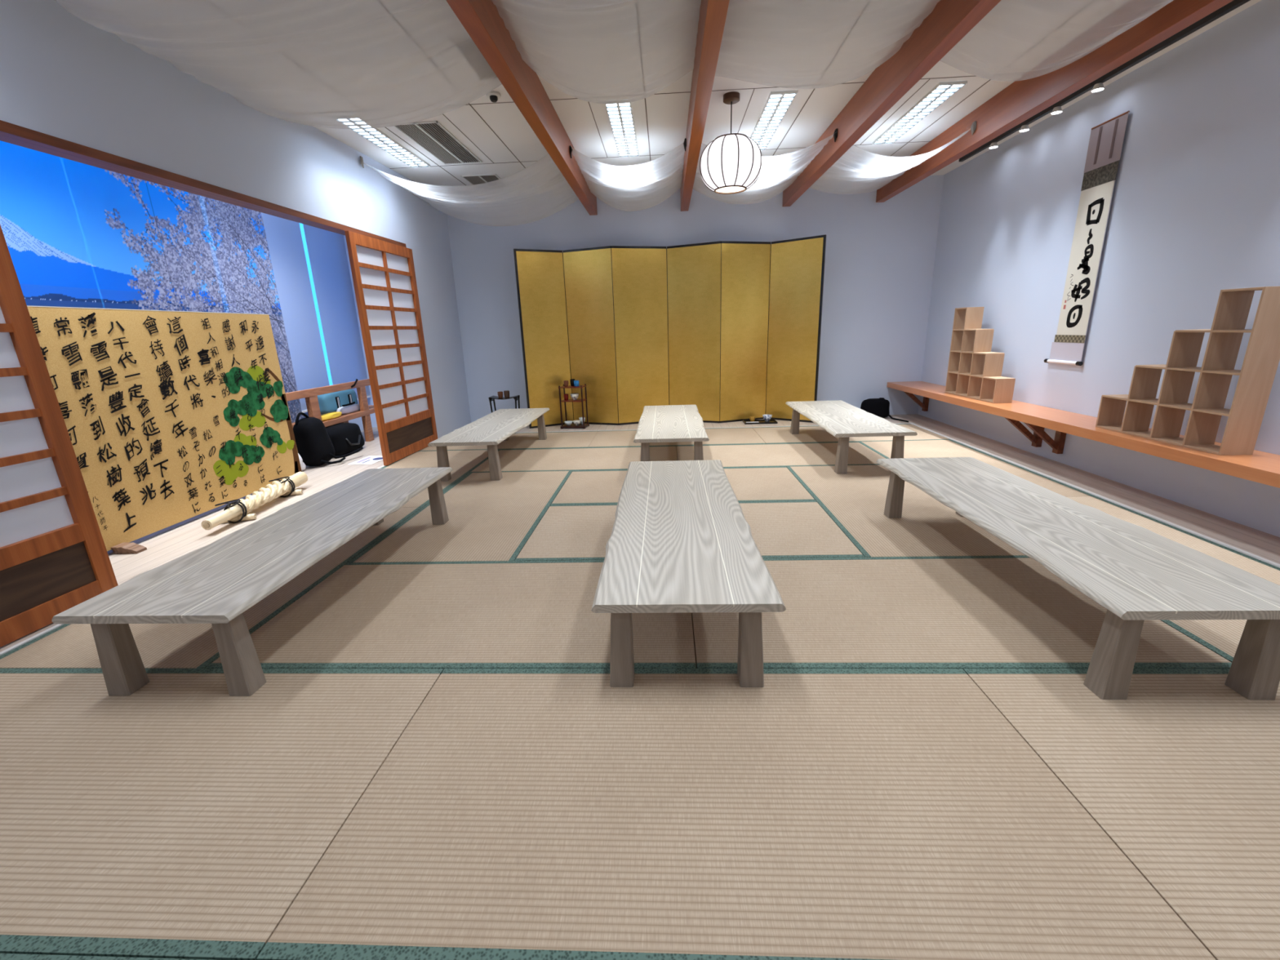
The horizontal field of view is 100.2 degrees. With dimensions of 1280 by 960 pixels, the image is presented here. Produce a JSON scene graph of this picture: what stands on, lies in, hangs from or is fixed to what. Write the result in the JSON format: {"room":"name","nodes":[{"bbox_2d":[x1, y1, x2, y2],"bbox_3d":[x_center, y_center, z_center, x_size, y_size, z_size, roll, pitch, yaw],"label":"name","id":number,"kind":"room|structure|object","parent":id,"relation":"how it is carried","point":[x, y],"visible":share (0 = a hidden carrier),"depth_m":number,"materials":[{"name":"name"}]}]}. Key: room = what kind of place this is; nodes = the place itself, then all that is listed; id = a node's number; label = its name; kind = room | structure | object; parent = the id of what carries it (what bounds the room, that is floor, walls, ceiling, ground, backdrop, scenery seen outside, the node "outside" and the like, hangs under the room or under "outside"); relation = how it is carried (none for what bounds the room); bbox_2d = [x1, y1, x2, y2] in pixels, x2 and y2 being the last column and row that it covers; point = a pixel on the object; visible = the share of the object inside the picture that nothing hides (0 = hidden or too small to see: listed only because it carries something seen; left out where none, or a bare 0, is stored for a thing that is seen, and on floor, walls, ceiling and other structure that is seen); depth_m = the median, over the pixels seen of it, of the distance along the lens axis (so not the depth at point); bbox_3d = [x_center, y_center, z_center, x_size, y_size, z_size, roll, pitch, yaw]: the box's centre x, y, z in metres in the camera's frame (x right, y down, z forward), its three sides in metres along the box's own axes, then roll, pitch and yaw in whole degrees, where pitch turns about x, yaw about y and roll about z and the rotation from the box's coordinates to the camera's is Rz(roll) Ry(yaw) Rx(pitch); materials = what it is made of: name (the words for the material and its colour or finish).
{"room":"japanese tatami room","nodes":[
{"label":"japanese tatami room","id":0,"kind":"room"},
{"bbox_2d":[0,0,471,438],"bbox_3d":[-2.670,-0.708,2.065,0.122,2.700,9.620,-1,16,4],"label":"wall","id":1,"kind":"structure","parent":0,"point":[64,76],"depth_m":3.15,"materials":[{"name":"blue paint"}]},
{"bbox_2d":[0,224,118,647],"bbox_3d":[-2.599,-0.273,1.795,0.034,1.994,1.085,-1,16,4],"label":"sliding door","id":2,"kind":"structure","parent":1,"relation":"in","point":[55,558],"depth_m":2.26,"materials":[{"name":"brown wood"}]},
{"bbox_2d":[0,465,386,655],"bbox_3d":[-2.502,0.699,2.119,0.019,0.054,9.015,-1,16,3],"label":"trim","id":3,"kind":"structure","parent":1,"relation":"attached to","point":[44,632],"depth_m":2.20,"materials":[{"name":"white"}]},
{"bbox_2d":[0,120,406,247],"bbox_3d":[-2.587,-1.741,3.234,0.126,0.043,4.520,-1,16,4],"label":"trim","id":4,"kind":"structure","parent":1,"relation":"attached to","point":[11,133],"depth_m":2.83,"materials":[{"name":"brown wood"}]},
{"bbox_2d":[344,231,437,465],"bbox_3d":[-2.343,-1.240,5.191,0.034,1.994,1.085,-1,16,4],"label":"sliding door","id":5,"kind":"structure","parent":1,"relation":"in","point":[384,274],"depth_m":5.10,"materials":[{"name":"brown wood"}]},
{"bbox_2d":[385,75,990,185],"bbox_3d":[0.231,-2.057,1.533,5.600,0.002,9.640,-1,16,3],"label":"trim","id":6,"kind":"structure","parent":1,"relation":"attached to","point":[650,155],"depth_m":4.21,"materials":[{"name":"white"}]},
{"bbox_2d":[523,422,910,432],"bbox_3d":[0.409,-0.578,6.303,5.402,0.052,0.012,-1,16,3],"label":"trim","id":7,"kind":"structure","parent":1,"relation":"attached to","point":[907,423],"depth_m":6.27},
{"bbox_2d":[292,400,364,431],"bbox_3d":[-3.889,-0.658,2.125,0.100,2.750,9.640,-1,16,3],"label":"wall","id":8,"kind":"structure","parent":0,"point":[358,420],"depth_m":6.82,"materials":[{"name":"blue paint"}]},
{"bbox_2d":[0,140,302,422],"bbox_3d":[-3.598,-1.322,4.084,0.024,2.145,2.495,-1,16,3],"label":"mural","id":9,"kind":"object","parent":8,"relation":"hanging from","point":[77,234],"visible":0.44,"depth_m":3.78,"materials":[{"name":"paper"}]},
{"bbox_2d":[261,212,329,413],"bbox_3d":[-3.624,-1.713,5.335,0.016,2.120,1.230,-1,16,3],"label":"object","id":10,"kind":"structure","parent":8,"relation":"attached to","point":[283,236],"depth_m":5.63,"materials":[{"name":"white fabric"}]},
{"bbox_2d":[0,413,1279,652],"bbox_3d":[-0.256,0.575,2.303,7.090,0.050,9.640,-1,16,3],"label":"floor","id":11,"kind":"structure","parent":0,"point":[162,548],"depth_m":3.53,"materials":[{"name":"beige wood"}]},
{"bbox_2d":[26,305,302,554],"bbox_3d":[-2.998,-0.434,3.612,0.270,1.355,1.817,-1,16,3],"label":"board","id":12,"kind":"object","parent":11,"relation":"on","point":[170,417],"visible":0.98,"depth_m":3.39,"materials":[{"name":"beige wood"}]},
{"bbox_2d":[201,471,307,529],"bbox_3d":[-2.689,0.132,3.789,0.210,0.153,1.066,-3,16,-3],"label":"scroll","id":13,"kind":"object","parent":11,"relation":"on","point":[235,512],"visible":1,"depth_m":3.69,"materials":[{"name":"beige paper"}]},
{"bbox_2d":[297,453,306,471],"bbox_3d":[-3.123,-0.160,4.801,0.164,0.190,0.166,-1,16,3],"label":"plastic bag","id":14,"kind":"object","parent":11,"relation":"on","point":[303,465],"visible":0.2,"depth_m":4.82,"materials":[{"name":"white plastic"}]},
{"bbox_2d":[293,412,363,466],"bbox_3d":[-2.956,-0.416,5.080,0.570,0.506,0.326,-12,19,-31],"label":"backpack","id":15,"kind":"object","parent":11,"relation":"on","point":[314,445],"visible":0.94,"depth_m":4.92,"materials":[{"name":"black fabric"}]},
{"bbox_2d":[285,378,374,441],"bbox_3d":[-3.304,-0.614,5.512,0.330,0.690,2.180,-1,16,3],"label":"wooden rack","id":16,"kind":"object","parent":11,"relation":"on","point":[310,395],"visible":0.34,"depth_m":5.64,"materials":[{"name":"brown wood"}]},
{"bbox_2d":[320,411,342,421],"bbox_3d":[-3.210,-0.660,5.528,0.099,0.060,0.406,-1,16,3],"label":"folded cloth","id":17,"kind":"object","parent":16,"relation":"on","point":[330,415],"visible":0.77,"depth_m":5.49,"materials":[{"name":"yellow fabric"}]},
{"bbox_2d":[317,388,357,414],"bbox_3d":[-3.380,-0.885,5.992,0.158,0.250,0.615,-1,16,3],"label":"backpack","id":18,"kind":"object","parent":16,"relation":"on","point":[331,402],"visible":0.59,"depth_m":5.83,"materials":[{"name":"blue fabric"}]},
{"bbox_2d":[336,404,359,414],"bbox_3d":[-3.239,-0.794,5.965,0.109,0.082,0.434,-1,16,3],"label":"folded garment","id":19,"kind":"object","parent":16,"relation":"on","point":[354,407],"visible":0.72,"depth_m":5.89,"materials":[{"name":"white fabric"}]},
{"bbox_2d":[325,422,364,456],"bbox_3d":[-3.118,-0.424,5.549,0.351,0.292,0.604,-1,16,3],"label":"duffel bag","id":20,"kind":"object","parent":11,"relation":"on","point":[345,437],"visible":0.62,"depth_m":5.45,"materials":[{"name":"black fabric"}]},
{"bbox_2d":[348,456,382,464],"bbox_3d":[-2.626,-0.195,5.207,0.241,0.003,0.341,0,16,6],"label":"leaflet","id":21,"kind":"object","parent":11,"relation":"on","point":[369,460],"visible":0.82,"depth_m":5.17,"materials":[{"name":"white paper"}]},
{"bbox_2d":[355,457,371,462],"bbox_3d":[-2.691,-0.196,5.217,0.050,0.001,0.240,-1,16,3],"label":"print","id":22,"kind":"object","parent":21,"relation":"on","point":[366,459],"depth_m":5.21,"materials":[{"name":"white paper"}]},
{"bbox_2d":[488,395,519,412],"bbox_3d":[-1.671,-0.843,6.660,0.352,0.402,0.172,-1,16,3],"label":"stand","id":23,"kind":"object","parent":11,"relation":"on","point":[517,397],"visible":0.67,"depth_m":6.58,"materials":[{"name":"black paint"}]},
{"bbox_2d":[497,391,502,398],"bbox_3d":[-1.722,-1.052,6.604,0.065,0.075,0.065,-1,16,3],"label":"tea cup","id":24,"kind":"object","parent":23,"relation":"on","point":[500,393],"visible":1,"depth_m":6.58,"materials":[{"name":"brown ceramic"}]},
{"bbox_2d":[503,390,509,398],"bbox_3d":[-1.643,-1.057,6.598,0.069,0.085,0.069,-1,16,3],"label":"tea cup","id":25,"kind":"object","parent":23,"relation":"on","point":[506,393],"visible":0.99,"depth_m":6.57,"materials":[{"name":"brown ceramic"}]},
{"bbox_2d":[558,383,589,428],"bbox_3d":[-0.811,-0.903,6.556,0.310,0.520,0.210,1,16,10],"label":"shelf","id":26,"kind":"object","parent":11,"relation":"on","point":[584,425],"visible":0.86,"depth_m":6.52,"materials":[{"name":"brown wood"}]},
{"bbox_2d":[563,393,568,400],"bbox_3d":[-0.900,-1.011,6.524,0.059,0.075,0.059,-1,16,3],"label":"tea cup","id":27,"kind":"object","parent":26,"relation":"on","point":[566,395],"visible":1,"depth_m":6.50,"materials":[{"name":"red ceramic"}]},
{"bbox_2d":[564,420,573,425],"bbox_3d":[-0.880,-0.698,6.593,0.108,0.048,0.108,-1,16,3],"label":"bowl","id":28,"kind":"object","parent":26,"relation":"on","point":[568,422],"visible":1,"depth_m":6.57,"materials":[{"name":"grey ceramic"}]},
{"bbox_2d":[569,378,574,386],"bbox_3d":[-0.819,-1.186,6.512,0.061,0.082,0.061,-1,16,3],"label":"tea cup","id":29,"kind":"object","parent":26,"relation":"on","point":[571,380],"visible":0.88,"depth_m":6.49,"materials":[{"name":"black ceramic"}]},
{"bbox_2d":[569,393,578,399],"bbox_3d":[-0.795,-1.011,6.508,0.108,0.078,0.108,-1,16,3],"label":"bowl","id":30,"kind":"object","parent":26,"relation":"on","point":[574,396],"visible":1,"depth_m":6.47,"materials":[{"name":"beige ceramic"}]},
{"bbox_2d":[573,380,578,386],"bbox_3d":[-0.766,-1.164,6.453,0.065,0.068,0.065,-1,16,3],"label":"tea cup","id":31,"kind":"object","parent":26,"relation":"on","point":[575,382],"visible":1,"depth_m":6.43,"materials":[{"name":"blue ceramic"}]},
{"bbox_2d":[573,420,581,425],"bbox_3d":[-0.773,-0.699,6.570,0.100,0.056,0.100,-1,16,3],"label":"bowl","id":32,"kind":"object","parent":26,"relation":"on","point":[575,422],"visible":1,"depth_m":6.54,"materials":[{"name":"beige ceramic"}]},
{"bbox_2d":[513,234,826,428],"bbox_3d":[0.336,-1.700,6.390,3.486,2.068,0.418,-1,16,3],"label":"folding screen","id":33,"kind":"object","parent":11,"relation":"on","point":[688,324],"visible":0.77,"depth_m":6.40,"materials":[{"name":"gold metal"}]},
{"bbox_2d":[742,419,777,424],"bbox_3d":[1.459,-0.709,6.519,0.390,0.020,0.200,-1,16,3],"label":"serving tray","id":34,"kind":"object","parent":11,"relation":"on","point":[756,421],"visible":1,"depth_m":6.50,"materials":[{"name":"black paint"}]},
{"bbox_2d":[762,414,772,421],"bbox_3d":[1.554,-0.755,6.532,0.116,0.075,0.116,-1,16,3],"label":"bowl","id":35,"kind":"object","parent":34,"relation":"on","point":[766,417],"visible":1,"depth_m":6.50,"materials":[{"name":"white ceramic"}]},
{"bbox_2d":[860,397,908,422],"bbox_3d":[2.977,-0.860,6.457,0.572,0.248,0.281,11,20,38],"label":"shoulder bag","id":36,"kind":"object","parent":11,"relation":"on","point":[880,406],"visible":0.8,"depth_m":6.46,"materials":[{"name":"black fabric"}]},
{"bbox_2d":[343,174,943,427],"bbox_3d":[-0.078,-2.052,6.616,7.290,2.750,0.100,-1,16,3],"label":"wall","id":37,"kind":"structure","parent":0,"point":[879,263],"depth_m":6.38,"materials":[{"name":"blue paint"}]},
{"bbox_2d":[302,223,370,399],"bbox_3d":[-3.576,-2.001,6.349,0.016,2.120,0.750,-1,16,3],"label":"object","id":38,"kind":"structure","parent":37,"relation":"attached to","point":[326,251],"depth_m":6.31,"materials":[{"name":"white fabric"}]},
{"bbox_2d":[314,0,1261,186],"bbox_3d":[-0.345,-2.095,1.549,7.290,0.100,9.840,-1,16,3],"label":"ceiling","id":39,"kind":"structure","parent":0,"point":[667,113],"depth_m":4.22,"materials":[{"name":"white"}]},
{"bbox_2d":[351,128,430,167],"bbox_3d":[-2.103,-2.798,4.466,0.185,0.016,1.235,-1,16,3],"label":"recessed light","id":40,"kind":"object","parent":39,"relation":"in","point":[377,137],"visible":0.8,"depth_m":4.50,"materials":[{"name":"white plastic"}]},
{"bbox_2d":[393,120,482,164],"bbox_3d":[-1.679,-2.832,4.525,0.360,0.009,1.020,-1,16,3],"label":"ceiling vent","id":41,"kind":"object","parent":39,"relation":"in","point":[433,136],"visible":0.85,"depth_m":4.45,"materials":[{"name":"white metal"}]},
{"bbox_2d":[460,173,500,184],"bbox_3d":[-1.625,-3.160,5.678,0.360,0.009,0.550,-1,16,3],"label":"ceiling vent","id":42,"kind":"object","parent":39,"relation":"in","point":[472,179],"visible":0.51,"depth_m":5.52,"materials":[{"name":"white metal"}]},
{"bbox_2d":[485,90,501,102],"bbox_3d":[-0.987,-2.579,3.607,0.100,0.045,0.100,-1,16,3],"label":"security camera","id":43,"kind":"object","parent":39,"relation":"attached to","point":[493,95],"visible":0.97,"depth_m":3.59,"materials":[{"name":"white"}]},
{"bbox_2d":[445,0,597,215],"bbox_3d":[-0.768,-1.918,1.624,0.090,0.251,9.629,-1,16,3],"label":"ceiling beam","id":44,"kind":"structure","parent":39,"relation":"attached to","point":[482,20],"depth_m":3.04,"materials":[{"name":"brown wood"}]},
{"bbox_2d":[54,0,502,128],"bbox_3d":[-1.661,-2.090,2.695,1.791,0.318,1.680,-1,16,3],"label":"drape","id":45,"kind":"object","parent":44,"relation":"hanging from","point":[327,64],"visible":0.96,"depth_m":2.44,"materials":[{"name":"white fabric"}]},
{"bbox_2d":[360,153,578,226],"bbox_3d":[-1.511,-2.821,5.280,1.814,0.366,1.500,-1,16,3],"label":"drape","id":46,"kind":"object","parent":44,"relation":"hanging from","point":[539,191],"visible":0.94,"depth_m":5.15,"materials":[{"name":"grey fabric"}]},
{"bbox_2d":[492,0,701,103],"bbox_3d":[-0.189,-2.146,2.588,0.967,0.277,1.520,-1,16,3],"label":"drape","id":47,"kind":"object","parent":44,"relation":"hanging from","point":[600,51],"visible":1,"depth_m":2.58,"materials":[{"name":"white fabric"}]},
{"bbox_2d":[568,137,686,211],"bbox_3d":[-0.075,-2.862,5.109,1.009,0.277,1.386,-1,16,3],"label":"drape","id":48,"kind":"object","parent":44,"relation":"hanging from","point":[633,188],"visible":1,"depth_m":4.90,"materials":[{"name":"white fabric"}]},
{"bbox_2d":[604,102,639,157],"bbox_3d":[-0.131,-2.834,4.362,0.185,0.016,1.235,-1,16,3],"label":"recessed light","id":49,"kind":"object","parent":39,"relation":"in","point":[620,130],"visible":0.94,"depth_m":4.26,"materials":[{"name":"white plastic"}]},
{"bbox_2d":[680,0,729,211],"bbox_3d":[0.295,-1.938,1.568,0.090,0.251,9.629,-1,16,3],"label":"ceiling beam","id":50,"kind":"structure","parent":39,"relation":"attached to","point":[713,13],"depth_m":3.00,"materials":[{"name":"brown wood"}]},
{"bbox_2d":[715,0,940,88],"bbox_3d":[0.929,-2.180,2.562,1.072,0.269,1.650,-1,16,3],"label":"drape","id":51,"kind":"object","parent":50,"relation":"hanging from","point":[794,44],"visible":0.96,"depth_m":2.61,"materials":[{"name":"white fabric"}]},
{"bbox_2d":[699,91,761,194],"bbox_3d":[0.650,-2.406,3.828,0.445,0.602,0.445,-1,16,3],"label":"pendant lantern","id":52,"kind":"object","parent":39,"relation":"hanging from","point":[731,163],"visible":1,"depth_m":3.72,"materials":[{"name":"white paper"}]},
{"bbox_2d":[715,186,744,192],"bbox_3d":[0.660,-2.128,3.906,0.216,0.006,0.216,-1,16,3],"label":"diffuser","id":53,"kind":"object","parent":52,"relation":"attached to","point":[718,189],"depth_m":3.93,"materials":[{"name":"beige"}]},
{"bbox_2d":[750,90,797,150],"bbox_3d":[1.028,-2.856,4.301,0.185,0.016,1.235,-1,16,3],"label":"recessed light","id":54,"kind":"object","parent":39,"relation":"in","point":[777,104],"visible":0.88,"depth_m":4.13,"materials":[{"name":"white plastic"}]},
{"bbox_2d":[782,0,1000,206],"bbox_3d":[1.463,-1.960,1.507,0.090,0.251,9.629,-1,16,3],"label":"ceiling beam","id":55,"kind":"structure","parent":39,"relation":"attached to","point":[949,21],"depth_m":3.17,"materials":[{"name":"brown wood"}]},
{"bbox_2d":[693,128,837,204],"bbox_3d":[1.051,-2.826,4.970,1.087,0.310,1.560,-1,16,3],"label":"drape","id":56,"kind":"object","parent":55,"relation":"hanging from","point":[777,173],"visible":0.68,"depth_m":4.72,"materials":[{"name":"white fabric"}]},
{"bbox_2d":[871,80,967,144],"bbox_3d":[2.166,-2.877,4.242,0.185,0.016,1.235,-1,16,3],"label":"recessed light","id":57,"kind":"object","parent":39,"relation":"in","point":[941,92],"visible":1,"depth_m":4.11,"materials":[{"name":"white plastic"}]},
{"bbox_2d":[875,0,1233,202],"bbox_3d":[2.516,-1.979,1.451,0.090,0.251,9.629,-1,16,3],"label":"ceiling beam","id":58,"kind":"structure","parent":39,"relation":"attached to","point":[1020,100],"depth_m":3.42,"materials":[{"name":"brown wood"}]},
{"bbox_2d":[809,120,976,194],"bbox_3d":[2.158,-2.881,4.981,0.986,0.225,1.708,-1,16,3],"label":"drape","id":59,"kind":"object","parent":58,"relation":"hanging from","point":[858,171],"visible":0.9,"depth_m":4.73,"materials":[{"name":"grey fabric"}]},
{"bbox_2d":[940,0,1173,81],"bbox_3d":[2.034,-2.126,2.369,0.957,0.288,1.450,-1,16,3],"label":"drape","id":60,"kind":"object","parent":58,"relation":"hanging from","point":[1017,40],"visible":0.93,"depth_m":2.53,"materials":[{"name":"white fabric"}]},
{"bbox_2d":[959,0,1250,161],"bbox_3d":[3.121,-2.647,3.367,0.036,0.045,4.150,-1,16,3],"label":"track","id":61,"kind":"object","parent":39,"relation":"attached to","point":[1234,4],"visible":0.75,"depth_m":3.42,"materials":[{"name":"black plastic"}]},
{"bbox_2d":[988,142,998,148],"bbox_3d":[3.191,-3.017,4.824,0.072,0.038,0.072,-1,16,3],"label":"track spotlight","id":62,"kind":"object","parent":61,"relation":"attached to","point":[993,145],"visible":1,"depth_m":4.81,"materials":[{"name":"white metal"}]},
{"bbox_2d":[1018,124,1029,132],"bbox_3d":[3.171,-2.900,4.411,0.072,0.038,0.072,-1,16,3],"label":"track spotlight","id":63,"kind":"object","parent":61,"relation":"attached to","point":[1024,128],"visible":1,"depth_m":4.39,"materials":[{"name":"white metal"}]},
{"bbox_2d":[1050,106,1062,114],"bbox_3d":[3.154,-2.796,4.046,0.072,0.038,0.072,-1,16,3],"label":"track spotlight","id":64,"kind":"object","parent":61,"relation":"attached to","point":[1058,109],"visible":1,"depth_m":4.03,"materials":[{"name":"white metal"}]},
{"bbox_2d":[1090,82,1104,92],"bbox_3d":[3.135,-2.687,3.662,0.072,0.038,0.072,-1,16,3],"label":"track spotlight","id":65,"kind":"object","parent":61,"relation":"attached to","point":[1097,87],"visible":1,"depth_m":3.65,"materials":[{"name":"white metal"}]},
{"bbox_2d":[917,0,1279,537],"bbox_3d":[3.290,-0.790,1.747,0.100,2.750,9.640,-1,16,3],"label":"wall","id":66,"kind":"structure","parent":0,"point":[1194,215],"depth_m":3.56,"materials":[{"name":"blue paint"}]},
{"bbox_2d":[886,381,1279,488],"bbox_3d":[3.076,0.200,2.246,0.414,0.337,9.238,-1,16,3],"label":"wall shelf","id":67,"kind":"object","parent":66,"relation":"attached to","point":[1261,467],"visible":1,"depth_m":3.68,"materials":[{"name":"brown wood"}]},
{"bbox_2d":[945,306,1015,403],"bbox_3d":[3.210,-1.196,5.023,0.160,0.832,0.850,-1,16,3],"label":"cube shelf","id":68,"kind":"object","parent":67,"relation":"on","point":[974,371],"visible":1,"depth_m":5.11,"materials":[{"name":"beige wood"}]},
{"bbox_2d":[1095,286,1279,455],"bbox_3d":[3.118,-0.645,3.084,0.160,0.832,0.845,-1,16,3],"label":"cube shelf","id":69,"kind":"object","parent":67,"relation":"on","point":[1257,373],"visible":1,"depth_m":2.89,"materials":[{"name":"beige wood"}]},
{"bbox_2d":[1044,111,1129,365],"bbox_3d":[3.320,-1.726,4.009,0.033,1.684,0.391,-1,16,3],"label":"scroll","id":70,"kind":"object","parent":66,"relation":"attached to","point":[1107,138],"visible":1,"depth_m":3.96,"materials":[{"name":"white paper"}]},
{"bbox_3d":[-0.254,0.651,2.324,7.290,0.110,9.840,-1,16,3],"label":"subfloor","id":71,"kind":"structure","parent":0,"visible":0},
{"bbox_2d":[0,953,211,959],"bbox_3d":[-1.661,1.090,0.642,1.796,0.050,0.916,-1,16,3],"label":"mat","id":72,"kind":"object","parent":71,"relation":"on","point":[2,956],"visible":1,"depth_m":1.04,"materials":[{"name":"green fabric"}]},
{"bbox_2d":[0,506,422,668],"bbox_3d":[-2.006,0.471,2.876,0.896,0.050,1.836,-1,16,3],"label":"mat","id":73,"kind":"object","parent":71,"relation":"on","point":[68,646],"visible":0.25,"depth_m":2.19,"materials":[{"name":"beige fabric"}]},
{"bbox_2d":[0,668,444,959],"bbox_3d":[-1.619,0.839,1.526,1.796,0.050,0.916,-1,16,3],"label":"mat","id":74,"kind":"object","parent":71,"relation":"on","point":[177,816],"visible":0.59,"depth_m":1.41,"materials":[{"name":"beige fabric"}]},
{"bbox_2d":[51,466,453,696],"bbox_3d":[-1.527,0.333,2.609,0.617,0.331,1.847,-1,16,3],"label":"table","id":75,"kind":"object","parent":74,"relation":"on","point":[215,583],"visible":1,"depth_m":1.95,"materials":[{"name":"grey wood"}]},
{"bbox_2d":[381,449,499,507],"bbox_3d":[-1.922,-0.031,4.644,0.896,0.050,1.836,-1,16,3],"label":"mat","id":76,"kind":"object","parent":71,"relation":"on","point":[462,463],"visible":0.36,"depth_m":4.98,"materials":[{"name":"beige wicker"}]},
{"bbox_2d":[204,560,696,669],"bbox_3d":[-0.679,0.571,2.363,1.796,0.050,0.916,-1,16,3],"label":"mat","id":77,"kind":"object","parent":71,"relation":"on","point":[480,614],"visible":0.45,"depth_m":2.20,"materials":[{"name":"beige wicker"}]},
{"bbox_2d":[591,459,786,687],"bbox_3d":[0.188,0.287,2.567,0.607,0.331,1.847,-1,16,3],"label":"table","id":78,"kind":"object","parent":77,"relation":"on","point":[681,540],"visible":1,"depth_m":1.93,"materials":[{"name":"grey wood"}]},
{"bbox_2d":[348,471,572,562],"bbox_3d":[-1.065,0.203,3.713,0.896,0.050,1.836,-1,16,3],"label":"mat","id":79,"kind":"object","parent":71,"relation":"on","point":[489,520],"visible":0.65,"depth_m":3.37,"materials":[{"name":"beige wicker"}]},
{"bbox_2d":[417,431,598,451],"bbox_3d":[-1.410,-0.416,5.947,1.796,0.050,0.916,-1,16,3],"label":"mat","id":80,"kind":"object","parent":71,"relation":"on","point":[578,439],"visible":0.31,"depth_m":5.78,"materials":[{"name":"beige wicker"}]},
{"bbox_2d":[427,408,549,481],"bbox_3d":[-1.344,-0.391,5.152,0.612,0.331,1.847,-1,16,3],"label":"table","id":81,"kind":"object","parent":80,"relation":"on","point":[495,428],"visible":0.98,"depth_m":4.63,"materials":[{"name":"grey wood"}]},
{"bbox_2d":[470,445,677,472],"bbox_3d":[-0.553,-0.181,5.016,1.796,0.050,0.916,-1,16,3],"label":"mat","id":82,"kind":"object","parent":71,"relation":"on","point":[619,458],"visible":0.57,"depth_m":4.99,"materials":[{"name":"beige wicker"}]},
{"bbox_2d":[588,427,765,448],"bbox_3d":[0.388,-0.449,5.853,1.796,0.050,0.916,-1,16,3],"label":"mat","id":83,"kind":"object","parent":71,"relation":"on","point":[718,436],"visible":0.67,"depth_m":5.73,"materials":[{"name":"beige wicker"}]},
{"bbox_2d":[551,466,815,505],"bbox_3d":[0.304,0.053,4.084,1.796,0.050,0.916,-1,16,3],"label":"mat","id":84,"kind":"object","parent":71,"relation":"on","point":[748,484],"visible":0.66,"depth_m":4.01,"materials":[{"name":"beige wicker"}]},
{"bbox_2d":[633,404,709,461],"bbox_3d":[0.293,-0.411,5.028,0.599,0.331,1.847,-1,16,3],"label":"table","id":85,"kind":"object","parent":84,"relation":"on","point":[668,423],"visible":0.95,"depth_m":4.54,"materials":[{"name":"grey wood"}]},
{"bbox_2d":[515,500,864,560],"bbox_3d":[0.262,0.304,3.200,1.796,0.050,0.916,-1,16,3],"label":"mat","id":86,"kind":"object","parent":71,"relation":"on","point":[779,529],"visible":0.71,"depth_m":3.10,"materials":[{"name":"beige wicker"}]},
{"bbox_2d":[256,668,1215,959],"bbox_3d":[0.178,0.806,1.432,1.796,0.050,0.916,-1,16,3],"label":"mat","id":87,"kind":"object","parent":71,"relation":"on","point":[517,814],"visible":1,"depth_m":1.25,"materials":[{"name":"beige wicker"}]},
{"bbox_2d":[676,441,885,467],"bbox_3d":[1.244,-0.214,4.921,1.796,0.050,0.916,-1,16,3],"label":"mat","id":88,"kind":"object","parent":71,"relation":"on","point":[807,454],"visible":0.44,"depth_m":4.89,"materials":[{"name":"beige wicker"}]},
{"bbox_2d":[751,423,951,444],"bbox_3d":[2.185,-0.482,5.758,1.796,0.050,0.916,-1,16,3],"label":"mat","id":89,"kind":"object","parent":71,"relation":"on","point":[806,433],"visible":0.59,"depth_m":5.60,"materials":[{"name":"beige wicker"}]},
{"bbox_2d":[785,400,917,474],"bbox_3d":[1.846,-0.450,4.984,0.633,0.331,1.847,-1,16,3],"label":"table","id":90,"kind":"object","parent":89,"relation":"on","point":[842,420],"visible":0.99,"depth_m":4.44,"materials":[{"name":"grey wood"}]},
{"bbox_2d":[786,464,1024,556],"bbox_3d":[1.631,0.154,3.571,0.896,0.050,1.836,-1,16,3],"label":"mat","id":91,"kind":"object","parent":71,"relation":"on","point":[855,500],"visible":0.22,"depth_m":3.19,"materials":[{"name":"beige wicker"}]},
{"bbox_2d":[691,555,1231,669],"bbox_3d":[1.119,0.538,2.269,1.796,0.050,0.916,-1,16,3],"label":"mat","id":92,"kind":"object","parent":71,"relation":"on","point":[962,612],"visible":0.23,"depth_m":2.10,"materials":[{"name":"beige wicker"}]},
{"bbox_2d":[857,440,1095,496],"bbox_3d":[2.571,-0.114,4.408,0.896,0.050,1.836,-1,16,3],"label":"mat","id":93,"kind":"object","parent":71,"relation":"on","point":[922,448],"visible":0.43,"depth_m":4.68,"materials":[{"name":"beige wicker"}]},
{"bbox_2d":[910,422,1279,568],"bbox_3d":[2.912,0.598,1.834,0.023,0.056,9.015,-1,16,3],"label":"trim","id":94,"kind":"structure","parent":71,"relation":"on","point":[1202,535],"depth_m":3.23,"materials":[{"name":"white"}]},
{"bbox_2d":[963,668,1279,959],"bbox_3d":[1.975,0.772,1.337,1.796,0.050,0.916,-1,16,3],"label":"mat","id":95,"kind":"object","parent":71,"relation":"on","point":[1181,773],"visible":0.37,"depth_m":1.37,"materials":[{"name":"beige wicker"}]},
{"bbox_2d":[875,457,1279,700],"bbox_3d":[1.712,0.274,2.434,0.600,0.331,1.847,-1,16,3],"label":"table","id":96,"kind":"object","parent":95,"relation":"on","point":[1136,573],"visible":1,"depth_m":1.78,"materials":[{"name":"grey wood"}]},
{"bbox_2d":[1065,496,1279,662],"bbox_3d":[2.487,0.388,2.640,0.896,0.050,1.836,-1,16,3],"label":"mat","id":97,"kind":"object","parent":71,"relation":"on","point":[1221,637],"visible":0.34,"depth_m":2.50,"materials":[{"name":"beige wicker"}]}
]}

